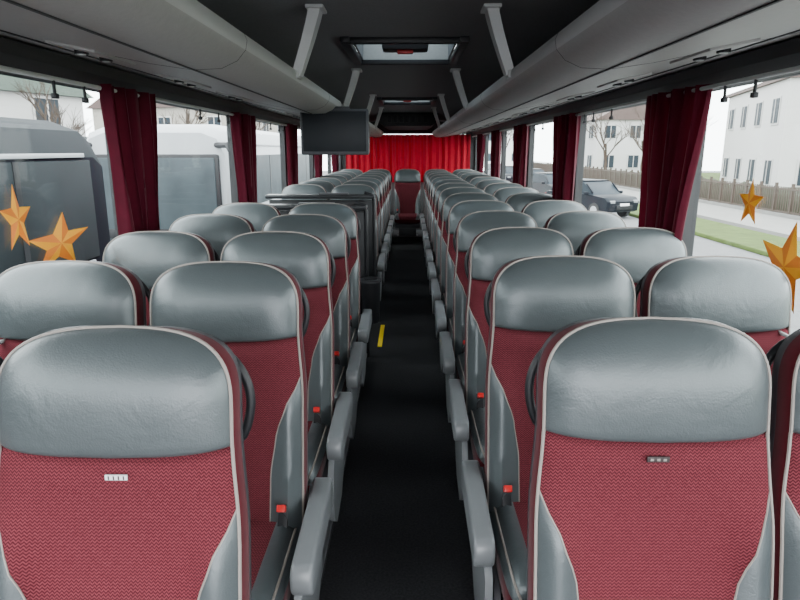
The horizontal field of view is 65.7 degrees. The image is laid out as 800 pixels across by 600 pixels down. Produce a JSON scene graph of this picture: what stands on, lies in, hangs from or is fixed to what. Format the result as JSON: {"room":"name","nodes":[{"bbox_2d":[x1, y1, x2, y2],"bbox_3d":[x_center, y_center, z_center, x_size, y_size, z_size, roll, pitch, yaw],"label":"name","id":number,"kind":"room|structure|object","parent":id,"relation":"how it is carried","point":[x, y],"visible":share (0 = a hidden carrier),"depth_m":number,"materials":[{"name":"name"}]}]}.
{"room":"vehicle interior","nodes":[
{"label":"vehicle interior","id":0,"kind":"room"},
{"bbox_2d":[0,37,340,236],"bbox_3d":[-1.162,-0.805,5.327,0.140,2.100,12.500,0,14,1],"label":"wall","id":1,"kind":"structure","parent":0,"point":[14,54],"depth_m":2.67,"materials":[{"name":"plastic"}]},
{"bbox_2d":[0,65,300,343],"bbox_3d":[-1.102,-1.114,5.258,0.018,0.784,12.312,0,14,1],"label":"rail","id":2,"kind":"object","parent":1,"relation":"attached to","point":[54,95],"visible":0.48,"depth_m":2.25,"materials":[{"name":"black plastic"}]},
{"bbox_2d":[99,84,159,235],"bbox_3d":[-1.135,-0.444,2.716,0.084,0.905,0.520,0,14,1],"label":"window curtain","id":3,"kind":"object","parent":2,"relation":"hanging from","point":[129,120],"visible":0.67,"depth_m":2.60,"materials":[{"name":"fabric"}]},
{"bbox_2d":[230,112,256,202],"bbox_3d":[-1.109,-0.873,4.492,0.084,0.905,0.520,0,14,1],"label":"window curtain","id":4,"kind":"object","parent":2,"relation":"hanging from","point":[243,126],"visible":0.7,"depth_m":4.36,"materials":[{"name":"fabric"}]},
{"bbox_2d":[285,124,297,185],"bbox_3d":[-1.082,-1.304,6.270,0.083,0.905,0.522,0,14,1],"label":"window curtain","id":5,"kind":"object","parent":2,"relation":"hanging from","point":[291,130],"visible":0.59,"depth_m":6.12,"materials":[{"name":"fabric"}]},
{"bbox_2d":[314,155,322,177],"bbox_3d":[-1.056,-1.734,8.050,0.084,0.905,0.520,0,14,1],"label":"window curtain","id":6,"kind":"object","parent":2,"relation":"hanging from","point":[318,159],"visible":0.35,"depth_m":7.89,"materials":[{"name":"fabric"}]},
{"bbox_2d":[331,155,338,172],"bbox_3d":[-1.029,-2.164,9.826,0.084,0.905,0.520,0,14,1],"label":"window curtain","id":7,"kind":"object","parent":2,"relation":"hanging from","point":[334,158],"visible":0.21,"depth_m":9.67,"materials":[{"name":"fabric"}]},
{"bbox_2d":[0,0,341,114],"bbox_3d":[-0.820,-0.682,1.596,0.791,0.145,5.200,0,14,1],"label":"luggage rack","id":8,"kind":"object","parent":1,"relation":"attached to","point":[182,43],"visible":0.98,"depth_m":1.51,"materials":[{"name":"black plastic"}]},
{"bbox_2d":[300,106,369,154],"bbox_3d":[-0.409,-1.112,4.096,0.430,0.295,0.427,0,14,1],"label":"monitor","id":9,"kind":"object","parent":8,"relation":"attached to","point":[343,130],"visible":0.91,"depth_m":3.89,"materials":[{"name":"black plastic"}]},
{"bbox_2d":[232,100,383,136],"bbox_3d":[-0.730,-2.142,7.632,0.791,0.145,6.780,0,14,1],"label":"luggage rack","id":10,"kind":"object","parent":1,"relation":"attached to","point":[374,132],"visible":0.12,"depth_m":5.02,"materials":[{"name":"black plastic"}]},
{"bbox_3d":[-1.253,-0.261,1.854,0.008,0.835,1.730,0,14,1],"label":"window","id":11,"kind":"structure","parent":1,"relation":"in","visible":0},
{"bbox_2d":[0,186,29,248],"bbox_3d":[-1.241,-0.271,2.011,0.006,0.208,0.162,0,14,1],"label":"sticker","id":12,"kind":"object","parent":11,"relation":"attached to","point":[16,215],"visible":1,"depth_m":2.00,"materials":[{"name":"paper"}]},
{"bbox_2d":[29,213,86,260],"bbox_3d":[-1.237,-0.221,2.272,0.006,0.199,0.399,0,14,1],"label":"sticker","id":13,"kind":"object","parent":11,"relation":"attached to","point":[57,244],"visible":0.9,"depth_m":2.26,"materials":[{"name":"paper"}]},
{"bbox_2d":[319,242,474,599],"bbox_3d":[0.052,0.249,5.564,2.450,0.060,12.500,0,14,1],"label":"floor","id":14,"kind":"structure","parent":0,"point":[400,532],"depth_m":2.97,"materials":[{"name":"carpet"}]},
{"bbox_2d":[268,201,369,356],"bbox_3d":[-0.699,-0.135,4.482,0.946,1.155,0.145,0,14,1],"label":"wall","id":15,"kind":"structure","parent":14,"relation":"on","point":[362,216],"depth_m":4.40,"materials":[{"name":"black plastic"}]},
{"bbox_2d":[360,276,380,323],"bbox_3d":[-0.208,0.000,4.417,0.150,0.322,0.150,0,14,1],"label":"litter bin","id":16,"kind":"object","parent":15,"relation":"attached to","point":[370,286],"visible":0.88,"depth_m":4.36,"materials":[{"name":"black plastic"}]},
{"bbox_2d":[265,191,375,276],"bbox_3d":[-0.684,-0.375,5.473,0.946,1.155,0.145,0,14,1],"label":"wall","id":17,"kind":"structure","parent":14,"relation":"on","point":[371,204],"depth_m":5.37,"materials":[{"name":"black plastic"}]},
{"bbox_2d":[320,353,366,589],"bbox_3d":[-0.746,0.988,2.205,0.942,0.081,4.800,0,14,1],"label":"podium","id":18,"kind":"object","parent":14,"relation":"on","point":[331,523],"visible":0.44,"depth_m":2.42,"materials":[{"name":"metal"}]},
{"bbox_2d":[0,260,150,359],"bbox_3d":[-0.980,0.493,1.718,0.476,1.133,0.626,0,14,1],"label":"passenger seat","id":19,"kind":"object","parent":18,"relation":"on","point":[37,298],"visible":0.3,"depth_m":1.77,"materials":[{"name":"grey leather"}]},
{"bbox_2d":[0,325,255,599],"bbox_3d":[-0.488,0.657,1.040,0.535,1.133,0.626,0,14,1],"label":"passenger seat","id":20,"kind":"object","parent":18,"relation":"on","point":[123,474],"visible":1,"depth_m":1.12,"materials":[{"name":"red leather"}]},
{"bbox_2d":[102,231,219,325],"bbox_3d":[-0.970,0.331,2.389,0.476,1.133,0.626,0,14,1],"label":"passenger seat","id":21,"kind":"object","parent":18,"relation":"on","point":[149,254],"visible":0.24,"depth_m":2.44,"materials":[{"name":"grey leather"}]},
{"bbox_2d":[169,214,256,260],"bbox_3d":[-0.960,0.169,3.059,0.476,1.133,0.626,0,14,1],"label":"passenger seat","id":22,"kind":"object","parent":18,"relation":"on","point":[218,229],"visible":0.13,"depth_m":3.11,"materials":[{"name":"grey leather"}]},
{"bbox_2d":[150,261,332,599],"bbox_3d":[-0.478,0.495,1.711,0.535,1.133,0.626,0,14,1],"label":"passenger seat","id":23,"kind":"object","parent":18,"relation":"on","point":[255,308],"visible":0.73,"depth_m":1.78,"materials":[{"name":"grey leather"}]},
{"bbox_2d":[212,203,280,231],"bbox_3d":[-0.950,0.006,3.730,0.476,1.133,0.626,0,14,1],"label":"passenger seat","id":24,"kind":"object","parent":18,"relation":"on","point":[258,214],"visible":0.22,"depth_m":3.79,"materials":[{"name":"grey leather"}]},
{"bbox_2d":[220,231,352,521],"bbox_3d":[-0.468,0.333,2.382,0.535,1.133,0.626,0,14,1],"label":"passenger seat","id":25,"kind":"object","parent":18,"relation":"on","point":[306,256],"visible":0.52,"depth_m":2.44,"materials":[{"name":"grey leather"}]},
{"bbox_2d":[262,214,363,438],"bbox_3d":[-0.458,0.170,3.052,0.535,1.133,0.626,0,14,1],"label":"passenger seat","id":26,"kind":"object","parent":18,"relation":"on","point":[348,362],"visible":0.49,"depth_m":3.12,"materials":[{"name":"grey leather"}]},
{"bbox_2d":[289,203,371,386],"bbox_3d":[-0.448,0.008,3.723,0.535,1.133,0.626,0,14,1],"label":"passenger seat","id":27,"kind":"object","parent":18,"relation":"on","point":[360,324],"visible":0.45,"depth_m":3.79,"materials":[{"name":"grey leather"}]},
{"bbox_2d":[377,325,384,346],"bbox_3d":[-0.158,0.297,5.219,0.035,0.006,0.620,0,14,1],"label":"floor strip","id":28,"kind":"object","parent":14,"relation":"on","point":[380,340],"visible":1,"depth_m":5.17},
{"bbox_2d":[392,230,422,241],"bbox_3d":[0.134,-1.148,11.039,0.550,0.078,1.000,0,14,1],"label":"step","id":29,"kind":"structure","parent":14,"relation":"on","point":[395,232],"depth_m":10.56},
{"bbox_2d":[393,169,420,237],"bbox_3d":[0.124,-1.633,10.505,0.476,1.133,0.626,0,14,1],"label":"passenger seat","id":30,"kind":"object","parent":29,"relation":"on","point":[407,189],"visible":0.92,"depth_m":10.58,"materials":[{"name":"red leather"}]},
{"bbox_3d":[-0.650,-0.579,8.683,0.942,0.081,6.030,0,14,1],"label":"podium","id":31,"kind":"object","parent":14,"relation":"on","visible":0},
{"bbox_2d":[281,184,329,199],"bbox_3d":[-0.913,-0.500,5.824,0.476,1.133,0.626,0,14,1],"label":"passenger seat","id":32,"kind":"object","parent":31,"relation":"on","point":[296,188],"visible":0.16,"depth_m":5.88,"materials":[{"name":"grey leather"}]},
{"bbox_2d":[299,180,334,199],"bbox_3d":[-0.903,-0.672,6.534,0.476,1.133,0.626,0,14,1],"label":"passenger seat","id":33,"kind":"object","parent":31,"relation":"on","point":[328,186],"visible":0.12,"depth_m":6.60,"materials":[{"name":"grey leather"}]},
{"bbox_2d":[309,177,341,186],"bbox_3d":[-0.892,-0.844,7.243,0.476,1.133,0.626,0,14,1],"label":"passenger seat","id":34,"kind":"object","parent":31,"relation":"on","point":[336,182],"visible":0.17,"depth_m":7.31,"materials":[{"name":"grey leather"}]},
{"bbox_2d":[321,175,347,183],"bbox_3d":[-0.882,-1.015,7.953,0.476,1.133,0.626,0,14,1],"label":"passenger seat","id":35,"kind":"object","parent":31,"relation":"on","point":[342,179],"visible":0.16,"depth_m":8.02,"materials":[{"name":"grey leather"}]},
{"bbox_2d":[331,184,384,300],"bbox_3d":[-0.412,-0.498,5.817,0.535,1.133,0.626,0,14,1],"label":"passenger seat","id":36,"kind":"object","parent":31,"relation":"on","point":[345,188],"visible":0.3,"depth_m":5.88,"materials":[{"name":"grey leather"}]},
{"bbox_2d":[342,180,387,284],"bbox_3d":[-0.401,-0.670,6.527,0.535,1.133,0.626,0,14,1],"label":"passenger seat","id":37,"kind":"object","parent":31,"relation":"on","point":[384,248],"visible":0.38,"depth_m":6.60,"materials":[{"name":"grey leather"}]},
{"bbox_2d":[349,177,389,270],"bbox_3d":[-0.391,-0.842,7.236,0.535,1.133,0.626,0,14,1],"label":"passenger seat","id":38,"kind":"object","parent":31,"relation":"on","point":[386,238],"visible":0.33,"depth_m":7.31,"materials":[{"name":"grey leather"}]},
{"bbox_2d":[355,175,391,259],"bbox_3d":[-0.380,-1.013,7.946,0.535,1.133,0.626,0,14,1],"label":"passenger seat","id":39,"kind":"object","parent":31,"relation":"on","point":[389,228],"visible":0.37,"depth_m":8.03,"materials":[{"name":"grey leather"}]},
{"bbox_2d":[359,173,392,250],"bbox_3d":[-0.370,-1.185,8.655,0.535,1.133,0.626,0,14,1],"label":"passenger seat","id":40,"kind":"object","parent":31,"relation":"on","point":[390,223],"visible":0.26,"depth_m":8.74,"materials":[{"name":"grey leather"}]},
{"bbox_2d":[363,171,393,243],"bbox_3d":[-0.359,-1.357,9.364,0.535,1.133,0.626,0,14,1],"label":"passenger seat","id":41,"kind":"object","parent":31,"relation":"on","point":[391,217],"visible":0.22,"depth_m":9.45,"materials":[{"name":"grey leather"}]},
{"bbox_2d":[367,169,392,215],"bbox_3d":[-0.366,-1.634,10.512,0.476,1.133,0.626,0,14,1],"label":"passenger seat","id":42,"kind":"object","parent":31,"relation":"on","point":[387,172],"visible":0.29,"depth_m":10.59,"materials":[{"name":"grey leather"}]},
{"bbox_3d":[0.804,0.137,5.722,0.942,0.081,12.080,0,14,1],"label":"podium","id":43,"kind":"object","parent":14,"relation":"on","visible":0},
{"bbox_2d":[422,169,446,213],"bbox_3d":[0.623,-1.631,10.498,0.476,1.133,0.626,0,14,1],"label":"passenger seat","id":44,"kind":"object","parent":43,"relation":"on","point":[430,170],"visible":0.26,"depth_m":10.59,"materials":[{"name":"grey leather"}]},
{"bbox_2d":[420,171,449,240],"bbox_3d":[0.581,-1.417,9.614,0.535,1.133,0.626,0,14,1],"label":"passenger seat","id":45,"kind":"object","parent":43,"relation":"on","point":[422,215],"visible":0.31,"depth_m":9.70,"materials":[{"name":"grey leather"}]},
{"bbox_2d":[421,172,453,247],"bbox_3d":[0.570,-1.245,8.904,0.535,1.133,0.626,0,14,1],"label":"passenger seat","id":46,"kind":"object","parent":43,"relation":"on","point":[423,221],"visible":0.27,"depth_m":8.99,"materials":[{"name":"grey leather"}]},
{"bbox_2d":[422,174,457,256],"bbox_3d":[0.560,-1.074,8.195,0.535,1.133,0.626,0,14,1],"label":"passenger seat","id":47,"kind":"object","parent":43,"relation":"on","point":[424,228],"visible":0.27,"depth_m":8.28,"materials":[{"name":"grey leather"}]},
{"bbox_2d":[423,177,462,266],"bbox_3d":[0.549,-0.902,7.485,0.535,1.133,0.626,0,14,1],"label":"passenger seat","id":48,"kind":"object","parent":43,"relation":"on","point":[426,235],"visible":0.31,"depth_m":7.57,"materials":[{"name":"grey leather"}]},
{"bbox_2d":[424,179,467,278],"bbox_3d":[0.538,-0.730,6.776,0.535,1.133,0.626,0,14,1],"label":"passenger seat","id":49,"kind":"object","parent":43,"relation":"on","point":[427,245],"visible":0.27,"depth_m":6.86,"materials":[{"name":"grey leather"}]},
{"bbox_2d":[426,183,475,294],"bbox_3d":[0.528,-0.559,6.066,0.535,1.133,0.626,0,14,1],"label":"passenger seat","id":50,"kind":"object","parent":43,"relation":"on","point":[430,257],"visible":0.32,"depth_m":6.15,"materials":[{"name":"grey leather"}]},
{"bbox_2d":[428,187,484,313],"bbox_3d":[0.517,-0.387,5.357,0.535,1.133,0.626,0,14,1],"label":"passenger seat","id":51,"kind":"object","parent":43,"relation":"on","point":[433,271],"visible":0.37,"depth_m":5.44,"materials":[{"name":"grey leather"}]},
{"bbox_2d":[431,192,497,338],"bbox_3d":[0.507,-0.215,4.647,0.535,1.133,0.626,0,14,1],"label":"passenger seat","id":52,"kind":"object","parent":43,"relation":"on","point":[437,289],"visible":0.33,"depth_m":4.72,"materials":[{"name":"grey leather"}]},
{"bbox_2d":[434,200,513,372],"bbox_3d":[0.496,-0.044,3.938,0.535,1.133,0.626,0,14,1],"label":"passenger seat","id":53,"kind":"object","parent":43,"relation":"on","point":[443,314],"visible":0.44,"depth_m":4.01,"materials":[{"name":"grey leather"}]},
{"bbox_2d":[464,174,490,182],"bbox_3d":[1.061,-1.072,8.188,0.476,1.133,0.626,0,14,1],"label":"passenger seat","id":54,"kind":"object","parent":43,"relation":"on","point":[470,177],"visible":0.15,"depth_m":8.26,"materials":[{"name":"grey leather"}]},
{"bbox_2d":[469,177,501,185],"bbox_3d":[1.050,-0.900,7.478,0.476,1.133,0.626,0,14,1],"label":"passenger seat","id":55,"kind":"object","parent":43,"relation":"on","point":[474,181],"visible":0.13,"depth_m":7.55,"materials":[{"name":"grey leather"}]},
{"bbox_2d":[440,210,537,422],"bbox_3d":[0.486,0.128,3.228,0.535,1.133,0.626,0,14,1],"label":"passenger seat","id":56,"kind":"object","parent":43,"relation":"on","point":[452,349],"visible":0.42,"depth_m":3.30,"materials":[{"name":"grey leather"}]},
{"bbox_2d":[475,179,510,189],"bbox_3d":[1.040,-0.729,6.769,0.476,1.133,0.626,0,14,1],"label":"passenger seat","id":57,"kind":"object","parent":43,"relation":"on","point":[483,183],"visible":0.17,"depth_m":6.84,"materials":[{"name":"grey leather"}]},
{"bbox_2d":[483,183,522,194],"bbox_3d":[1.029,-0.557,6.059,0.476,1.133,0.626,0,14,1],"label":"passenger seat","id":58,"kind":"object","parent":43,"relation":"on","point":[490,189],"visible":0.16,"depth_m":6.12,"materials":[{"name":"grey leather"}]},
{"bbox_2d":[447,227,573,499],"bbox_3d":[0.475,0.299,2.519,0.535,1.133,0.626,0,14,1],"label":"passenger seat","id":59,"kind":"object","parent":43,"relation":"on","point":[490,249],"visible":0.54,"depth_m":2.58,"materials":[{"name":"grey leather"}]},
{"bbox_2d":[493,187,538,201],"bbox_3d":[1.019,-0.386,5.350,0.476,1.133,0.626,0,14,1],"label":"passenger seat","id":60,"kind":"object","parent":43,"relation":"on","point":[502,194],"visible":0.12,"depth_m":5.41,"materials":[{"name":"grey leather"}]},
{"bbox_2d":[505,192,554,211],"bbox_3d":[1.008,-0.214,4.640,0.476,1.133,0.626,0,14,1],"label":"passenger seat","id":61,"kind":"object","parent":43,"relation":"on","point":[518,201],"visible":0.11,"depth_m":4.70,"materials":[{"name":"grey leather"}]},
{"bbox_2d":[461,255,635,599],"bbox_3d":[0.464,0.471,1.810,0.535,1.133,0.626,0,14,1],"label":"passenger seat","id":62,"kind":"object","parent":43,"relation":"on","point":[532,298],"visible":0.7,"depth_m":1.87,"materials":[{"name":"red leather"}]},
{"bbox_2d":[521,200,586,227],"bbox_3d":[0.998,-0.042,3.931,0.476,1.133,0.626,0,14,1],"label":"passenger seat","id":63,"kind":"object","parent":43,"relation":"on","point":[540,211],"visible":0.09,"depth_m":3.99,"materials":[{"name":"grey leather"}]},
{"bbox_2d":[543,211,625,253],"bbox_3d":[0.987,0.129,3.221,0.476,1.133,0.626,0,14,1],"label":"passenger seat","id":64,"kind":"object","parent":43,"relation":"on","point":[575,225],"visible":0.19,"depth_m":3.27,"materials":[{"name":"grey leather"}]},
{"bbox_2d":[574,227,686,316],"bbox_3d":[0.976,0.301,2.512,0.476,1.133,0.626,0,14,1],"label":"passenger seat","id":65,"kind":"object","parent":43,"relation":"on","point":[635,249],"visible":0.2,"depth_m":2.56,"materials":[{"name":"grey leather"}]},
{"bbox_2d":[525,317,774,599],"bbox_3d":[0.454,0.643,1.100,0.535,1.133,0.626,0,14,1],"label":"passenger seat","id":66,"kind":"object","parent":43,"relation":"on","point":[650,472],"visible":1,"depth_m":1.18,"materials":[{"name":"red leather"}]},
{"bbox_2d":[635,255,791,379],"bbox_3d":[0.966,0.473,1.803,0.476,1.133,0.626,0,14,1],"label":"passenger seat","id":67,"kind":"object","parent":43,"relation":"on","point":[751,296],"visible":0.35,"depth_m":1.86,"materials":[{"name":"grey leather"}]},
{"bbox_2d":[766,329,799,599],"bbox_3d":[0.955,0.644,1.093,0.476,1.133,0.626,0,14,1],"label":"passenger seat","id":68,"kind":"object","parent":43,"relation":"on","point":[784,435],"visible":0.76,"depth_m":1.19,"materials":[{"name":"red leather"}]},
{"bbox_2d":[197,0,598,121],"bbox_3d":[0.052,-1.710,5.090,2.490,0.230,12.500,0,14,1],"label":"ceiling","id":69,"kind":"structure","parent":0,"point":[277,26],"depth_m":2.92,"materials":[{"name":"plastic"}]},
{"bbox_2d":[293,4,326,79],"bbox_3d":[-0.370,-1.027,2.484,0.147,0.269,0.130,0,14,1],"label":"support","id":70,"kind":"object","parent":69,"relation":"attached to","point":[315,11],"visible":0.8,"depth_m":2.45,"materials":[{"name":"plastic"}]},
{"bbox_2d":[344,68,361,105],"bbox_3d":[-0.342,-1.486,4.379,0.147,0.269,0.130,0,14,1],"label":"support","id":71,"kind":"object","parent":69,"relation":"attached to","point":[356,72],"visible":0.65,"depth_m":4.34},
{"bbox_2d":[367,94,376,113],"bbox_3d":[-0.313,-1.956,6.323,0.147,0.269,0.130,0,14,1],"label":"support","id":72,"kind":"object","parent":69,"relation":"attached to","point":[372,96],"visible":0.53,"depth_m":6.27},
{"bbox_2d":[340,36,469,65],"bbox_3d":[0.029,-1.474,3.501,0.650,0.178,0.890,0,14,1],"label":"roof hatch","id":73,"kind":"object","parent":69,"relation":"attached to","point":[367,50],"visible":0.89,"depth_m":3.56,"materials":[{"name":"black plastic"}]},
{"bbox_2d":[377,97,436,104],"bbox_3d":[0.082,-2.321,7.000,0.650,0.178,0.790,0,14,1],"label":"roof hatch","id":74,"kind":"object","parent":69,"relation":"attached to","point":[382,100],"visible":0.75,"depth_m":7.02,"materials":[{"name":"black plastic"}]},
{"bbox_2d":[377,113,437,129],"bbox_3d":[0.128,-2.921,10.180,0.920,0.190,1.995,0,14,1],"label":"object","id":75,"kind":"object","parent":69,"relation":"attached to","point":[390,121],"visible":0.99,"depth_m":9.23,"materials":[{"name":"black plastic"}]},
{"bbox_2d":[437,94,449,121],"bbox_3d":[0.454,-1.953,6.312,0.147,0.269,0.130,0,14,1],"label":"support","id":76,"kind":"object","parent":69,"relation":"attached to","point":[441,96],"visible":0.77,"depth_m":6.27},
{"bbox_2d":[450,68,467,109],"bbox_3d":[0.425,-1.483,4.368,0.147,0.269,0.130,0,14,1],"label":"support","id":77,"kind":"object","parent":69,"relation":"attached to","point":[455,71],"visible":0.79,"depth_m":4.33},
{"bbox_2d":[480,3,513,79],"bbox_3d":[0.397,-1.025,2.473,0.147,0.269,0.130,0,14,1],"label":"support","id":78,"kind":"object","parent":69,"relation":"attached to","point":[491,11],"visible":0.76,"depth_m":2.43,"materials":[{"name":"plastic"}]},
{"bbox_2d":[341,121,474,229],"bbox_3d":[0.143,-2.297,11.409,2.580,2.140,0.060,0,14,1],"label":"wall","id":79,"kind":"structure","parent":0,"point":[435,126],"depth_m":11.29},
{"bbox_2d":[384,132,471,133],"bbox_3d":[0.142,-2.991,11.107,2.300,0.030,0.050,0,14,1],"label":"rail","id":80,"kind":"object","parent":79,"relation":"attached to","point":[384,132],"visible":0.56,"depth_m":11.08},
{"bbox_2d":[346,134,470,181],"bbox_3d":[0.141,-2.558,11.212,2.250,0.840,0.070,0,14,1],"label":"window curtain","id":81,"kind":"object","parent":80,"relation":"hanging from","point":[393,153],"visible":0.65,"depth_m":11.19,"materials":[{"name":"fabric"}]},
{"bbox_2d":[472,37,799,255],"bbox_3d":[1.267,-0.797,5.293,0.140,2.100,12.500,0,14,1],"label":"wall","id":82,"kind":"structure","parent":0,"point":[783,55],"depth_m":2.70,"materials":[{"name":"plastic"}]},
{"bbox_2d":[432,0,799,136],"bbox_3d":[0.870,-1.499,4.975,0.791,0.145,12.200,0,14,1],"label":"luggage rack","id":83,"kind":"object","parent":82,"relation":"attached to","point":[613,45],"visible":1,"depth_m":1.57,"materials":[{"name":"black plastic"}]},
{"bbox_2d":[472,66,799,336],"bbox_3d":[1.208,-1.106,5.226,0.018,0.784,12.312,0,14,1],"label":"rail","id":84,"kind":"object","parent":82,"relation":"attached to","point":[754,94],"visible":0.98,"depth_m":2.22,"materials":[{"name":"black plastic"}]},
{"bbox_2d":[477,134,484,172],"bbox_3d":[1.271,-2.171,9.856,0.084,0.905,0.560,0,14,1],"label":"window curtain","id":85,"kind":"object","parent":84,"relation":"hanging from","point":[480,138],"visible":0.58,"depth_m":9.66,"materials":[{"name":"fabric"}]},
{"bbox_2d":[490,130,501,177],"bbox_3d":[1.245,-1.737,8.062,0.084,0.905,0.560,0,14,1],"label":"window curtain","id":86,"kind":"object","parent":84,"relation":"hanging from","point":[496,138],"visible":0.63,"depth_m":7.91,"materials":[{"name":"fabric"}]},
{"bbox_2d":[513,124,528,186],"bbox_3d":[1.218,-1.307,6.284,0.084,0.905,0.560,0,14,1],"label":"window curtain","id":87,"kind":"object","parent":84,"relation":"hanging from","point":[520,132],"visible":0.62,"depth_m":6.15,"materials":[{"name":"fabric"}]},
{"bbox_2d":[552,112,580,200],"bbox_3d":[1.191,-0.877,4.508,0.083,0.905,0.560,0,14,1],"label":"window curtain","id":88,"kind":"object","parent":84,"relation":"hanging from","point":[566,128],"visible":0.63,"depth_m":4.38,"materials":[{"name":"fabric"}]},
{"bbox_2d":[638,84,712,240],"bbox_3d":[1.165,-0.449,2.739,0.083,0.905,0.561,0,14,1],"label":"window curtain","id":89,"kind":"object","parent":84,"relation":"hanging from","point":[675,125],"visible":0.61,"depth_m":2.62,"materials":[{"name":"fabric"}]},
{"bbox_3d":[1.257,-0.252,1.819,0.008,0.835,1.730,0,14,1],"label":"window","id":90,"kind":"structure","parent":82,"relation":"in","visible":0},
{"bbox_2d":[740,178,762,223],"bbox_3d":[1.253,-0.356,2.221,0.006,0.163,0.162,0,14,1],"label":"sticker","id":91,"kind":"object","parent":90,"relation":"attached to","point":[750,200],"visible":1,"depth_m":2.21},
{"bbox_2d":[763,222,799,313],"bbox_3d":[1.249,-0.112,2.004,0.006,0.291,0.320,0,14,1],"label":"sticker","id":92,"kind":"object","parent":90,"relation":"attached to","point":[786,258],"visible":0.76,"depth_m":1.99,"materials":[{"name":"paper"}]},
{"label":"outside","id":93,"kind":"structure","parent":0,"visible":0},
{"bbox_2d":[323,171,799,333],"bbox_3d":[0.265,-1.864,20.124,160.000,0.100,140.000,0,14,1],"label":"ground","id":94,"kind":"structure","parent":93,"point":[702,246],"depth_m":18.04,"materials":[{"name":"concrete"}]},
{"bbox_2d":[0,75,92,136],"bbox_3d":[-20.661,-7.500,24.218,10.600,8.930,11.800,5,15,21],"label":"house","id":95,"kind":"structure","parent":94,"relation":"on","point":[12,105],"depth_m":25.13,"materials":[{"name":"paint"}]},
{"bbox_2d":[9,79,95,134],"bbox_3d":[-13.423,-6.025,24.277,2.723,6.064,3.903,-9,16,-33],"label":"bare tree","id":96,"kind":"object","parent":94,"relation":"on","point":[56,113],"visible":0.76,"depth_m":23.73,"materials":[{"name":"brown plant"}]},
{"bbox_2d":[0,117,109,273],"bbox_3d":[-4.424,1.235,0.401,3.240,3.150,13.130,0,14,1],"label":"van","id":97,"kind":"object","parent":94,"relation":"on","point":[52,170],"visible":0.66,"depth_m":5.46,"materials":[{"name":"silver metal"}]},
{"bbox_2d":[86,98,278,132],"bbox_3d":[-19.154,-16.765,57.967,14.800,11.070,10.600,3,14,12],"label":"house","id":98,"kind":"structure","parent":94,"relation":"on","point":[95,106],"depth_m":53.06,"materials":[{"name":"paint"}]},
{"bbox_2d":[157,108,212,123],"bbox_3d":[-10.464,-7.689,30.551,2.778,6.332,2.924,-4,14,-18],"label":"bare tree","id":99,"kind":"object","parent":94,"relation":"on","point":[187,118],"visible":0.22,"depth_m":30.49,"materials":[{"name":"brown plant"}]},
{"bbox_2d":[87,124,314,240],"bbox_3d":[-4.045,-2.552,15.736,3.240,3.300,11.530,0,14,1],"label":"van","id":100,"kind":"object","parent":94,"relation":"on","point":[194,176],"visible":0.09,"depth_m":10.42,"materials":[{"name":"white metal"}]},
{"bbox_2d":[505,166,512,182],"bbox_3d":[9.442,-10.405,51.874,2.160,1.570,4.345,0,14,1],"label":"car","id":101,"kind":"object","parent":94,"relation":"on","point":[509,169],"visible":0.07,"depth_m":50.52,"materials":[{"name":"paint"}]},
{"bbox_2d":[532,172,551,192],"bbox_3d":[9.010,-6.643,36.327,2.160,1.570,4.345,-2,14,-8],"label":"car","id":102,"kind":"object","parent":94,"relation":"on","point":[542,181],"visible":0.27,"depth_m":35.88,"materials":[{"name":"paint"}]},
{"bbox_2d":[546,178,638,216],"bbox_3d":[8.588,-4.646,28.071,2.160,1.570,4.345,-6,15,-24],"label":"car","id":103,"kind":"object","parent":94,"relation":"on","point":[597,194],"visible":0.63,"depth_m":26.76,"materials":[{"name":"paint"}]},
{"bbox_2d":[584,105,645,171],"bbox_3d":[24.016,-18.381,69.280,8.800,8.890,10.600,-1,14,-5],"label":"house","id":104,"kind":"structure","parent":94,"relation":"on","point":[625,155],"depth_m":64.63,"materials":[{"name":"paint"}]},
{"bbox_2d":[533,161,799,219],"bbox_3d":[16.664,-9.094,46.605,0.250,1.500,72.345,0,14,1],"label":"fence","id":105,"kind":"object","parent":94,"relation":"on","point":[546,167],"visible":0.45,"depth_m":31.09,"materials":[{"name":"wood"}]},
{"bbox_2d":[618,188,799,240],"bbox_3d":[14.608,-4.274,29.617,3.000,0.120,100.000,0,14,1],"label":"pavement","id":106,"kind":"structure","parent":94,"relation":"on","point":[769,224],"depth_m":25.24,"materials":[{"name":"concrete"}]},
{"bbox_2d":[629,173,799,256],"bbox_3d":[31.356,-4.227,29.379,42.100,0.140,100.000,0,14,1],"label":"lawn","id":107,"kind":"structure","parent":94,"relation":"on","point":[738,237],"depth_m":20.37,"materials":[{"name":"green plant"}]},
{"bbox_2d":[586,113,632,168],"bbox_3d":[19.328,-14.788,57.644,4.829,7.214,3.315,0,14,1],"label":"bare tree","id":108,"kind":"object","parent":107,"relation":"on","point":[606,123],"visible":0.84,"depth_m":57.58,"materials":[{"name":"brown plant"}]},
{"bbox_2d":[617,107,644,170],"bbox_3d":[18.771,-12.058,48.208,3.768,6.332,4.049,0,14,1],"label":"bare tree","id":109,"kind":"object","parent":107,"relation":"on","point":[633,136],"visible":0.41,"depth_m":48.59,"materials":[{"name":"brown plant"}]},
{"bbox_2d":[549,163,799,212],"bbox_3d":[17.401,-8.867,45.674,1.193,1.296,65.450,0,14,1],"label":"hedge","id":110,"kind":"object","parent":107,"relation":"on","point":[744,182],"visible":0.04,"depth_m":30.57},
{"bbox_2d":[720,75,799,187],"bbox_3d":[27.123,-9.699,36.349,12.400,7.500,13.400,4,14,15],"label":"building","id":111,"kind":"structure","parent":94,"relation":"on","point":[762,139],"depth_m":34.76,"materials":[{"name":"paint"}]},
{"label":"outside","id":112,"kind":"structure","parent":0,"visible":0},
{"bbox_2d":[460,130,512,167],"bbox_3d":[13.567,-28.412,106.109,14.800,11.070,10.600,-3,14,-10],"label":"house","id":113,"kind":"structure","parent":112,"point":[509,150],"depth_m":102.52,"materials":[{"name":"paint"}]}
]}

